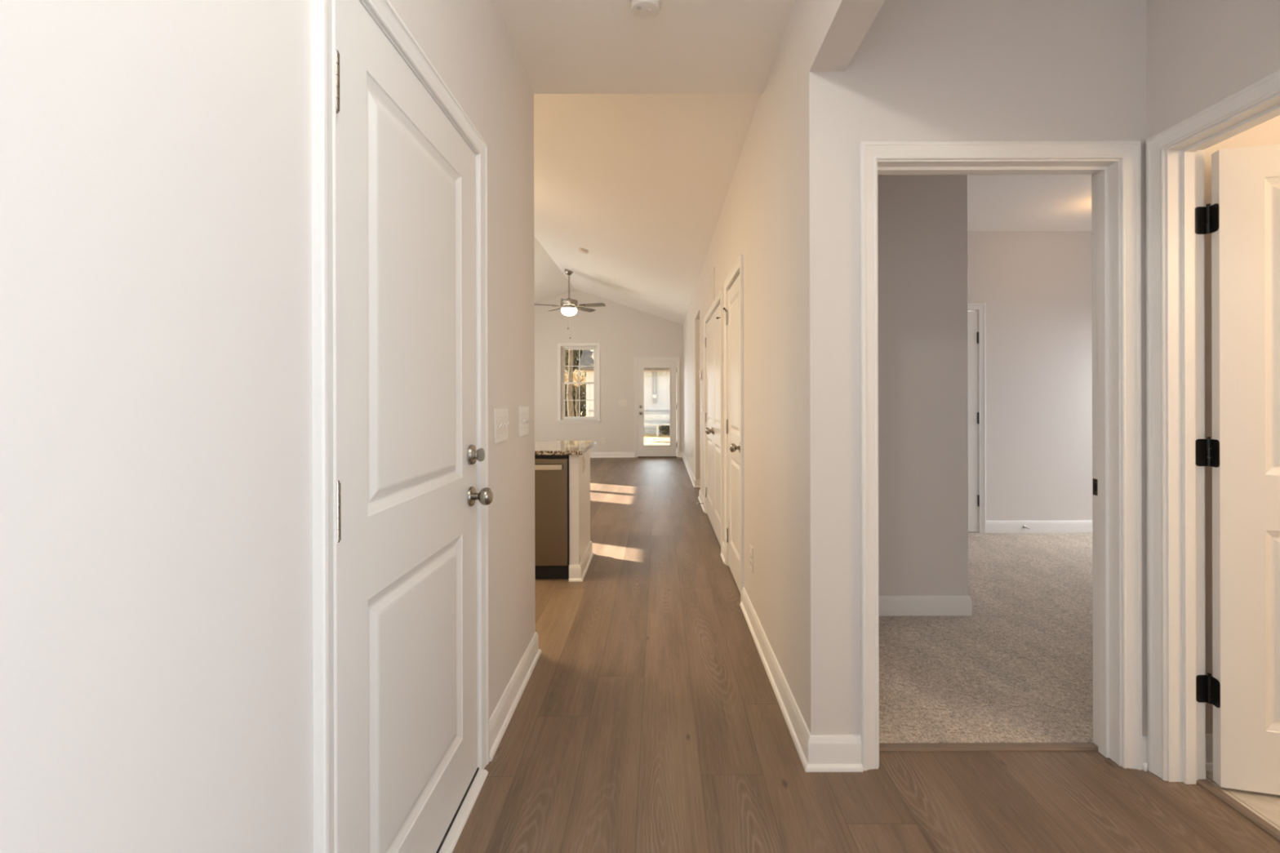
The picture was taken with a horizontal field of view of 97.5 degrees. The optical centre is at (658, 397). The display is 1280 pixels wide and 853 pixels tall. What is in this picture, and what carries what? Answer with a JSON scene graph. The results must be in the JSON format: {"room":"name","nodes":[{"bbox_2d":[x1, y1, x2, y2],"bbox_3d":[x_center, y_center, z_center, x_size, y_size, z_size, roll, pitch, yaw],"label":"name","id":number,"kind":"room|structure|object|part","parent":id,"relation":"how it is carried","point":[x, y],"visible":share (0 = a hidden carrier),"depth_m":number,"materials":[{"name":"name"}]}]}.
{"room":"home hallway","nodes":[
{"label":"home hallway","id":0,"kind":"room"},
{"bbox_2d":[0,0,535,852],"bbox_3d":[-0.667,-0.113,0.426,0.116,2.750,4.652,0,0,0],"label":"wall","id":1,"kind":"structure","parent":0,"point":[157,590],"depth_m":0.70,"materials":[{"name":"paint"}]},
{"bbox_2d":[311,0,488,852],"bbox_3d":[-0.656,0.194,1.464,0.136,2.136,0.956,0,0,0],"label":"door frame","id":2,"kind":"structure","parent":1,"relation":"attached to","point":[323,11],"depth_m":1.02,"materials":[{"name":"paint"}]},
{"bbox_2d":[335,0,493,852],"bbox_3d":[-0.595,0.215,1.460,0.114,2.047,0.834,0,0,0],"label":"door","id":3,"kind":"structure","parent":1,"relation":"in","point":[407,453],"depth_m":1.34,"materials":[{"name":"paint"}]},
{"bbox_3d":[-0.573,0.321,1.813,0.070,0.058,0.058,0,0,0],"label":"knob","id":4,"kind":"part","parent":3,"relation":"part of","materials":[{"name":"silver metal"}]},
{"bbox_2d":[493,407,509,444],"bbox_3d":[-0.598,0.107,2.160,0.021,0.131,0.175,0,0,0],"label":"light switch","id":5,"kind":"object","parent":1,"relation":"attached to","point":[500,415],"visible":1,"depth_m":2.14,"materials":[{"name":"plastic"}]},
{"bbox_2d":[488,631,542,761],"bbox_3d":[-1.038,1.208,2.360,0.918,0.108,0.836,0,0,0],"label":"baseboard","id":6,"kind":"structure","parent":1,"relation":"attached to","point":[504,709],"depth_m":2.26,"materials":[{"name":"paint"}]},
{"bbox_2d":[519,406,530,436],"bbox_3d":[-0.598,0.107,2.520,0.021,0.131,0.165,0,0,0],"label":"light switch","id":7,"kind":"object","parent":1,"relation":"attached to","point":[524,419],"visible":1,"depth_m":2.50,"materials":[{"name":"plastic"}]},
{"bbox_2d":[534,289,683,452],"bbox_3d":[-1.731,-0.525,11.830,4.692,3.580,0.150,0,0,0],"label":"wall","id":8,"kind":"structure","parent":0,"point":[624,334],"depth_m":11.76,"materials":[{"name":"paint"}]},
{"bbox_2d":[556,342,600,423],"bbox_3d":[-1.672,-0.294,11.803,0.932,1.686,0.185,0,0,0],"label":"window","id":9,"kind":"structure","parent":8,"relation":"in","point":[562,347],"depth_m":11.80,"materials":[{"name":"paint"}]},
{"bbox_3d":[-1.670,0.512,11.783,0.932,0.075,0.145,0,0,0],"label":"sill","id":10,"kind":"part","parent":9,"relation":"part of","materials":[{"name":"paint"}]},
{"bbox_3d":[-1.673,-0.659,11.865,0.706,0.762,0.030,0,0,0],"label":"sash","id":11,"kind":"part","parent":9,"relation":"part of","materials":[{"name":"paint"}]},
{"bbox_3d":[-1.671,0.063,11.830,0.706,0.762,0.030,0,0,0],"label":"sash","id":12,"kind":"part","parent":9,"relation":"part of","materials":[{"name":"paint"}]},
{"bbox_2d":[600,437,604,443],"bbox_3d":[-1.163,0.903,11.750,0.080,0.128,0.010,0,0,0],"label":"wall outlet","id":13,"kind":"object","parent":8,"relation":"attached to","point":[602,439],"visible":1,"depth_m":11.75,"materials":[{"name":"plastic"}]},
{"bbox_2d":[590,452,634,457],"bbox_3d":[-2.237,1.212,11.742,3.472,0.108,0.026,0,0,0],"label":"baseboard","id":14,"kind":"structure","parent":8,"relation":"attached to","point":[593,455],"depth_m":11.74,"materials":[{"name":"paint"}]},
{"bbox_2d":[618,400,626,405],"bbox_3d":[-0.750,0.117,11.744,0.166,0.130,0.021,0,0,0],"label":"light switch","id":15,"kind":"object","parent":8,"relation":"attached to","point":[621,402],"visible":1,"depth_m":11.75,"materials":[{"name":"plastic"}]},
{"bbox_2d":[637,360,676,456],"bbox_3d":[-0.025,0.235,11.742,0.822,2.010,0.114,0,0,0],"label":"door","id":16,"kind":"structure","parent":8,"relation":"in","point":[670,450],"depth_m":11.76,"materials":[{"name":"paint"}]},
{"bbox_3d":[-0.036,0.190,11.749,0.592,1.668,0.012,0,0,0],"label":"lite frame","id":17,"kind":"part","parent":16,"relation":"part of","materials":[{"name":"paint"}]},
{"bbox_2d":[634,357,679,457],"bbox_3d":[-0.029,0.212,11.819,0.946,2.097,0.168,0,0,0],"label":"door frame","id":18,"kind":"structure","parent":8,"relation":"attached to","point":[636,359],"depth_m":11.74,"materials":[{"name":"paint"}]},
{"bbox_2d":[533,93,759,324],"bbox_3d":[-1.735,-1.939,7.303,4.592,0.873,9.203,0,0,0],"label":"vaulted ceiling","id":19,"kind":"structure","parent":0,"point":[639,183],"depth_m":4.77,"materials":[{"name":"paint"}]},
{"bbox_2d":[534,269,605,338],"bbox_3d":[-1.544,-1.623,9.687,1.278,1.197,1.237,0,0,0],"label":"ceiling fan","id":20,"kind":"object","parent":19,"relation":"hanging from","point":[568,304],"visible":0.96,"depth_m":9.65,"materials":[{"name":"silver metal"}]},
{"bbox_3d":[-1.954,-1.578,9.576,0.460,0.038,0.136,0,0,-21],"label":"blade","id":21,"kind":"part","parent":20,"relation":"part of","materials":[{"name":"brown wood"}]},
{"bbox_3d":[-1.530,-1.579,9.301,0.136,0.038,0.460,0,0,-3],"label":"blade","id":22,"kind":"part","parent":20,"relation":"part of","materials":[{"name":"brown wood"}]},
{"bbox_3d":[-1.552,-1.477,9.730,0.280,0.128,0.280,0,0,0],"label":"lamp shade","id":23,"kind":"part","parent":20,"relation":"part of","materials":[{"name":"white"}]},
{"bbox_3d":[-1.318,-1.580,10.091,0.136,0.038,0.460,0,0,33],"label":"blade","id":24,"kind":"part","parent":20,"relation":"part of","materials":[{"name":"brown wood"}]},
{"bbox_3d":[-1.137,-1.580,9.619,0.460,0.038,0.136,0,0,15],"label":"blade","id":25,"kind":"part","parent":20,"relation":"part of","materials":[{"name":"brown wood"}]},
{"bbox_2d":[577,247,588,253],"bbox_3d":[-1.032,-2.011,7.700,0.138,0.075,0.140,0,0,24],"label":"smoke detector","id":26,"kind":"object","parent":19,"relation":"attached to","point":[580,250],"visible":1,"depth_m":7.65,"materials":[{"name":"plastic"}]},
{"bbox_2d":[683,0,802,715],"bbox_3d":[0.574,-0.143,6.965,0.116,2.803,9.880,0,0,0],"label":"wall","id":27,"kind":"structure","parent":0,"point":[759,219],"depth_m":2.61,"materials":[{"name":"paint"}]},
{"bbox_2d":[680,452,700,487],"bbox_3d":[1.233,1.202,9.790,1.572,0.108,3.931,0,0,0],"label":"baseboard","id":28,"kind":"structure","parent":27,"relation":"attached to","point":[696,482],"depth_m":8.74,"materials":[{"name":"paint"}]},
{"bbox_2d":[699,368,702,380],"bbox_3d":[0.502,-0.271,6.660,0.027,0.140,0.110,0,0,0],"label":"thermostat","id":29,"kind":"object","parent":27,"relation":"attached to","point":[700,371],"visible":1,"depth_m":6.62,"materials":[{"name":"plastic"}]},
{"bbox_2d":[697,489,704,512],"bbox_3d":[0.656,1.204,6.581,0.326,0.108,0.890,0,0,0],"label":"baseboard","id":30,"kind":"structure","parent":27,"relation":"attached to","point":[700,497],"depth_m":6.58,"materials":[{"name":"paint"}]},
{"bbox_2d":[705,315,713,528],"bbox_3d":[0.499,0.232,5.693,0.104,2.030,0.770,0,0,0],"label":"door","id":31,"kind":"structure","parent":27,"relation":"in","point":[708,339],"depth_m":5.68,"materials":[{"name":"paint"}]},
{"bbox_2d":[706,304,720,546],"bbox_3d":[0.499,0.232,4.909,0.104,2.030,0.792,0,0,0],"label":"door","id":32,"kind":"structure","parent":27,"relation":"in","point":[716,431],"depth_m":4.97,"materials":[{"name":"paint"}]},
{"bbox_3d":[0.482,0.318,5.245,0.070,0.058,0.058,0,0,0],"label":"knob","id":33,"kind":"part","parent":32,"relation":"part of","materials":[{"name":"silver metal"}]},
{"bbox_2d":[703,288,723,552],"bbox_3d":[0.565,0.196,5.307,0.136,2.126,1.658,0,0,0],"label":"door frame","id":34,"kind":"structure","parent":27,"relation":"attached to","point":[719,297],"depth_m":4.48,"materials":[{"name":"paint"}]},
{"bbox_2d":[720,541,724,563],"bbox_3d":[0.506,1.204,4.361,0.026,0.108,0.233,0,0,0],"label":"baseboard","id":35,"kind":"structure","parent":27,"relation":"attached to","point":[722,553],"depth_m":4.38,"materials":[{"name":"paint"}]},
{"bbox_2d":[723,274,740,592],"bbox_3d":[0.499,0.232,3.837,0.104,2.030,0.745,0,0,0],"label":"door","id":36,"kind":"structure","parent":27,"relation":"in","point":[732,313],"depth_m":3.84,"materials":[{"name":"paint"}]},
{"bbox_3d":[0.482,0.318,3.525,0.070,0.058,0.058,0,0,0],"label":"knob","id":37,"kind":"part","parent":36,"relation":"part of","materials":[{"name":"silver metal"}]},
{"bbox_2d":[724,253,744,602],"bbox_3d":[0.565,0.196,3.821,0.136,2.126,0.845,0,0,0],"label":"door frame","id":38,"kind":"structure","parent":27,"relation":"attached to","point":[739,265],"depth_m":3.41,"materials":[{"name":"paint"}]},
{"bbox_2d":[749,544,753,573],"bbox_3d":[0.513,0.894,3.110,0.010,0.134,0.090,0,0,0],"label":"wall outlet","id":39,"kind":"object","parent":27,"relation":"attached to","point":[751,549],"visible":1,"depth_m":3.09,"materials":[{"name":"plastic"}]},
{"bbox_2d":[739,586,972,772],"bbox_3d":[1.145,1.200,3.526,1.304,0.114,3.287,0,0,0],"label":"baseboard","id":40,"kind":"structure","parent":27,"relation":"attached to","point":[816,753],"depth_m":2.29,"materials":[{"name":"paint"}]},
{"bbox_2d":[495,0,1091,231],"bbox_3d":[2.042,-1.560,1.750,5.709,0.130,7.300,0,0,0],"label":"ceiling","id":41,"kind":"structure","parent":0,"point":[562,46],"depth_m":2.46,"materials":[{"name":"paint"}]},
{"bbox_2d":[630,0,660,19],"bbox_3d":[-0.050,-1.467,2.110,0.115,0.045,0.115,0,0,0],"label":"smoke detector","id":42,"kind":"object","parent":41,"relation":"attached to","point":[641,9],"visible":1,"depth_m":2.09,"materials":[{"name":"plastic"}]},
{"bbox_2d":[635,4,641,9],"bbox_3d":[-0.072,-1.449,2.086,0.022,0.004,0.022,0,0,0],"label":"grille","id":43,"kind":"object","parent":42,"relation":"attached to","point":[637,6],"depth_m":2.08,"materials":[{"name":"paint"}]},
{"bbox_2d":[808,0,885,71],"bbox_3d":[0.573,-1.300,0.080,0.121,0.382,3.659,0,0,0],"label":"ceiling beam","id":44,"kind":"structure","parent":41,"relation":"attached to","point":[837,28],"depth_m":1.74,"materials":[{"name":"paint"}]},
{"bbox_2d":[452,457,1279,852],"bbox_3d":[-0.746,1.262,5.100,6.898,0.001,13.800,0,0,0],"label":"floor","id":45,"kind":"structure","parent":0,"point":[648,717],"depth_m":1.89,"materials":[{"name":"brown wood"}]},
{"bbox_2d":[435,767,488,852],"bbox_3d":[-0.638,1.250,1.464,0.134,0.022,0.830,0,0,0],"label":"threshold","id":46,"kind":"object","parent":45,"relation":"on","point":[447,845],"visible":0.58,"depth_m":1.68,"materials":[{"name":"paint"}]},
{"bbox_2d":[534,454,568,578],"bbox_3d":[-0.922,0.831,4.098,0.596,0.862,0.585,0,0,0],"label":"dishwasher","id":47,"kind":"object","parent":45,"relation":"on","point":[551,471],"visible":0.38,"depth_m":3.85,"materials":[{"name":"metal"}]},
{"bbox_3d":[-0.923,0.477,3.812,0.530,0.034,0.015,0,0,0],"label":"handle","id":48,"kind":"part","parent":47,"relation":"part of","materials":[{"name":"metal"}]},
{"bbox_2d":[568,448,594,582],"bbox_3d":[-1.859,0.831,4.175,2.677,0.868,0.682,0,0,0],"label":"base cabinet","id":49,"kind":"object","parent":45,"relation":"on","point":[581,553],"visible":0.19,"depth_m":3.86,"materials":[{"name":"paint"}]},
{"bbox_2d":[534,440,595,455],"bbox_3d":[-1.885,0.382,4.255,2.728,0.030,0.870,0,0,0],"label":"countertop","id":50,"kind":"structure","parent":49,"relation":"on","point":[541,447],"depth_m":4.11,"materials":[{"name":"stone"}]},
{"bbox_3d":[-1.858,1.211,4.175,2.677,0.108,0.682,0,0,0],"label":"baseboard","id":51,"kind":"part","parent":49,"relation":"part of","materials":[{"name":"paint"}]},
{"bbox_2d":[582,455,585,472],"bbox_3d":[-0.543,0.486,4.100,0.010,0.120,0.075,0,0,0],"label":"wall outlet","id":52,"kind":"object","parent":49,"relation":"attached to","point":[584,456],"visible":1,"depth_m":4.08,"materials":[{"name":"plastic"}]},
{"bbox_2d":[637,456,676,457],"bbox_3d":[-0.027,1.250,11.745,0.819,0.020,0.090,0,0,0],"label":"threshold","id":53,"kind":"object","parent":45,"relation":"on","point":[637,456],"visible":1,"depth_m":11.71,"materials":[{"name":"brown metal"}]},
{"bbox_2d":[879,742,1097,751],"bbox_3d":[1.161,1.252,2.012,0.818,0.009,0.044,0,0,0],"label":"threshold","id":54,"kind":"object","parent":45,"relation":"on","point":[883,747],"visible":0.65,"depth_m":2.00,"materials":[{"name":"brown wood"}]},
{"bbox_2d":[1195,779,1279,841],"bbox_3d":[1.774,1.251,1.421,0.040,0.009,0.818,0,0,0],"label":"threshold","id":55,"kind":"object","parent":45,"relation":"on","point":[1248,814],"visible":1,"depth_m":1.70,"materials":[{"name":"brown wood"}]},
{"bbox_2d":[877,174,968,595],"bbox_3d":[1.206,-0.138,4.199,1.148,2.790,1.943,0,0,0],"label":"wall","id":56,"kind":"structure","parent":0,"point":[922,219],"depth_m":3.23,"materials":[{"name":"paint"}]},
{"bbox_2d":[967,231,1092,520],"bbox_3d":[2.750,-0.147,5.230,4.300,2.800,0.120,0,0,0],"label":"wall","id":57,"kind":"structure","parent":0,"point":[1035,288],"depth_m":5.17,"materials":[{"name":"paint"}]},
{"bbox_2d":[967,311,979,532],"bbox_3d":[2.552,0.226,5.153,0.798,2.030,0.104,0,0,0],"label":"door","id":58,"kind":"structure","parent":57,"relation":"in","point":[972,334],"depth_m":5.17,"materials":[{"name":"paint"}]},
{"bbox_2d":[967,302,986,533],"bbox_3d":[2.546,0.195,5.218,0.925,2.117,0.136,0,0,0],"label":"door frame","id":59,"kind":"structure","parent":57,"relation":"attached to","point":[980,306],"depth_m":5.16,"materials":[{"name":"paint"}]},
{"bbox_2d":[986,520,1092,533],"bbox_3d":[3.882,1.191,5.163,1.742,0.110,0.014,0,0,0],"label":"baseboard","id":60,"kind":"structure","parent":57,"relation":"attached to","point":[992,526],"depth_m":5.16,"materials":[{"name":"paint"}]},
{"bbox_2d":[800,0,1279,734],"bbox_3d":[2.058,-0.140,1.967,3.084,2.790,0.116,0,0,0],"label":"wall","id":61,"kind":"structure","parent":0,"point":[922,70],"depth_m":1.91,"materials":[{"name":"paint"}]},
{"bbox_2d":[858,69,1279,784],"bbox_3d":[1.243,0.194,1.496,1.115,2.125,1.096,0,0,0],"label":"door frame","id":62,"kind":"structure","parent":61,"relation":"attached to","point":[1128,152],"depth_m":1.89,"materials":[{"name":"paint"}]},
{"bbox_2d":[1093,478,1097,495],"bbox_3d":[1.567,0.322,2.008,0.002,0.058,0.028,0,0,0],"label":"strike plate","id":63,"kind":"object","parent":62,"relation":"attached to","point":[1095,481],"visible":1,"depth_m":2.01,"materials":[{"name":"brown metal"}]},
{"bbox_2d":[1142,733,1147,771],"bbox_3d":[1.650,1.201,1.896,0.034,0.108,0.026,0,0,0],"label":"baseboard","id":64,"kind":"structure","parent":61,"relation":"attached to","point":[1144,736],"depth_m":1.90,"materials":[{"name":"paint"}]},
{"bbox_2d":[1205,733,1213,771],"bbox_3d":[2.558,1.199,1.896,1.490,0.108,0.026,0,0,0],"label":"baseboard","id":65,"kind":"structure","parent":61,"relation":"attached to","point":[1209,737],"depth_m":1.90,"materials":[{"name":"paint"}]},
{"bbox_2d":[1195,144,1279,795],"bbox_3d":[2.150,0.225,1.683,0.847,2.030,0.114,0,0,14],"label":"door","id":66,"kind":"structure","parent":61,"relation":"in","point":[1242,219],"depth_m":1.77,"materials":[{"name":"paint"}]},
{"bbox_2d":[879,531,1279,831],"bbox_3d":[2.728,1.266,1.800,4.350,0.034,7.200,0,0,0],"label":"floor","id":67,"kind":"structure","parent":0,"point":[1019,668],"depth_m":2.69,"materials":[{"name":"carpet"}]},
{"bbox_2d":[1146,0,1279,138],"bbox_3d":[1.722,-0.119,0.004,0.116,2.750,3.809,0,0,0],"label":"wall","id":68,"kind":"structure","parent":0,"point":[1200,53],"depth_m":1.71,"materials":[{"name":"paint"}]},
{"label":"outside","id":69,"kind":"structure","parent":0,"visible":0},
{"bbox_2d":[580,412,669,444],"bbox_3d":[-1.996,1.665,36.028,40.000,0.200,47.945,0,0,0],"label":"lawn","id":70,"kind":"structure","parent":69,"point":[649,438],"depth_m":20.70,"materials":[{"name":"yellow plant"}]},
{"bbox_2d":[564,370,568,382],"bbox_3d":[-3.740,0.227,21.509,0.763,2.696,0.780,0,0,0],"label":"tree","id":71,"kind":"object","parent":70,"relation":"on","point":[566,372],"visible":0.14,"depth_m":21.36,"materials":[{"name":"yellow plant"}]},
{"bbox_2d":[566,350,574,416],"bbox_3d":[-3.031,-1.577,18.978,3.076,6.314,3.045,0,0,0],"label":"tree","id":72,"kind":"object","parent":70,"relation":"on","point":[569,391],"visible":0.02,"depth_m":18.95,"materials":[{"name":"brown plant"}]},
{"bbox_2d":[564,350,578,370],"bbox_3d":[-5.940,-1.439,27.004,4.482,6.082,4.528,0,0,0],"label":"tree","id":73,"kind":"object","parent":70,"relation":"on","point":[566,352],"visible":0.02,"depth_m":27.04,"materials":[{"name":"green plant"}]},
{"bbox_2d":[564,384,586,416],"bbox_3d":[-4.988,0.380,29.001,3.101,2.600,3.102,0,0,0],"label":"tree","id":74,"kind":"object","parent":70,"relation":"on","point":[582,407],"visible":0.15,"depth_m":28.53,"materials":[{"name":"green plant"}]},
{"bbox_2d":[564,350,586,396],"bbox_3d":[-5.623,-1.569,34.013,6.306,6.329,6.261,0,0,12],"label":"tree","id":75,"kind":"object","parent":70,"relation":"on","point":[575,362],"visible":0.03,"depth_m":32.29,"materials":[{"name":"green plant"}]},
{"bbox_2d":[567,369,586,416],"bbox_3d":[-3.059,0.251,20.981,0.737,2.651,0.751,0,0,0],"label":"tree","id":76,"kind":"object","parent":70,"relation":"on","point":[575,375],"visible":0.58,"depth_m":20.91,"materials":[{"name":"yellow plant"}]},
{"bbox_3d":[-3.062,-0.718,20.981,0.737,0.713,0.751,0,0,0],"label":"crown","id":77,"kind":"part","parent":76,"relation":"part of","materials":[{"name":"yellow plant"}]},
{"bbox_2d":[577,350,669,433],"bbox_3d":[4.497,-1.252,26.290,15.800,5.600,5.420,0,0,0],"label":"neighbouring house","id":78,"kind":"structure","parent":70,"relation":"on","point":[661,406],"depth_m":24.00,"materials":[{"name":"white"}]},
{"bbox_3d":[4.502,0.568,23.975,15.000,0.040,0.050,0,0,0],"label":"skirt trim","id":79,"kind":"part","parent":78,"relation":"part of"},
{"bbox_2d":[652,371,657,403],"bbox_3d":[-0.171,-0.425,23.872,0.200,1.330,0.195,0,0,0],"label":"electric meter","id":80,"kind":"object","parent":78,"relation":"attached to","point":[654,396],"visible":1,"depth_m":23.89,"materials":[{"name":"white"}]},
{"bbox_2d":[644,414,669,436],"bbox_3d":[0.203,1.129,22.515,1.900,0.860,0.470,0,0,0],"label":"garden bench","id":81,"kind":"object","parent":70,"relation":"on","point":[647,417],"visible":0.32,"depth_m":22.70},
{"bbox_3d":[0.203,1.089,22.500,1.900,0.060,0.440,0,0,0],"label":"seat","id":82,"kind":"part","parent":81,"relation":"part of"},
{"bbox_3d":[0.302,0.819,22.725,1.700,0.240,0.050,0,0,0],"label":"backrest","id":83,"kind":"part","parent":81,"relation":"part of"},
{"bbox_2d":[658,422,669,435],"bbox_3d":[0.710,1.313,23.397,1.636,0.595,0.566,0,0,0],"label":"hedge","id":84,"kind":"object","parent":70,"relation":"on","point":[665,428],"visible":0.23,"depth_m":23.29,"materials":[{"name":"green plant"}]}
]}

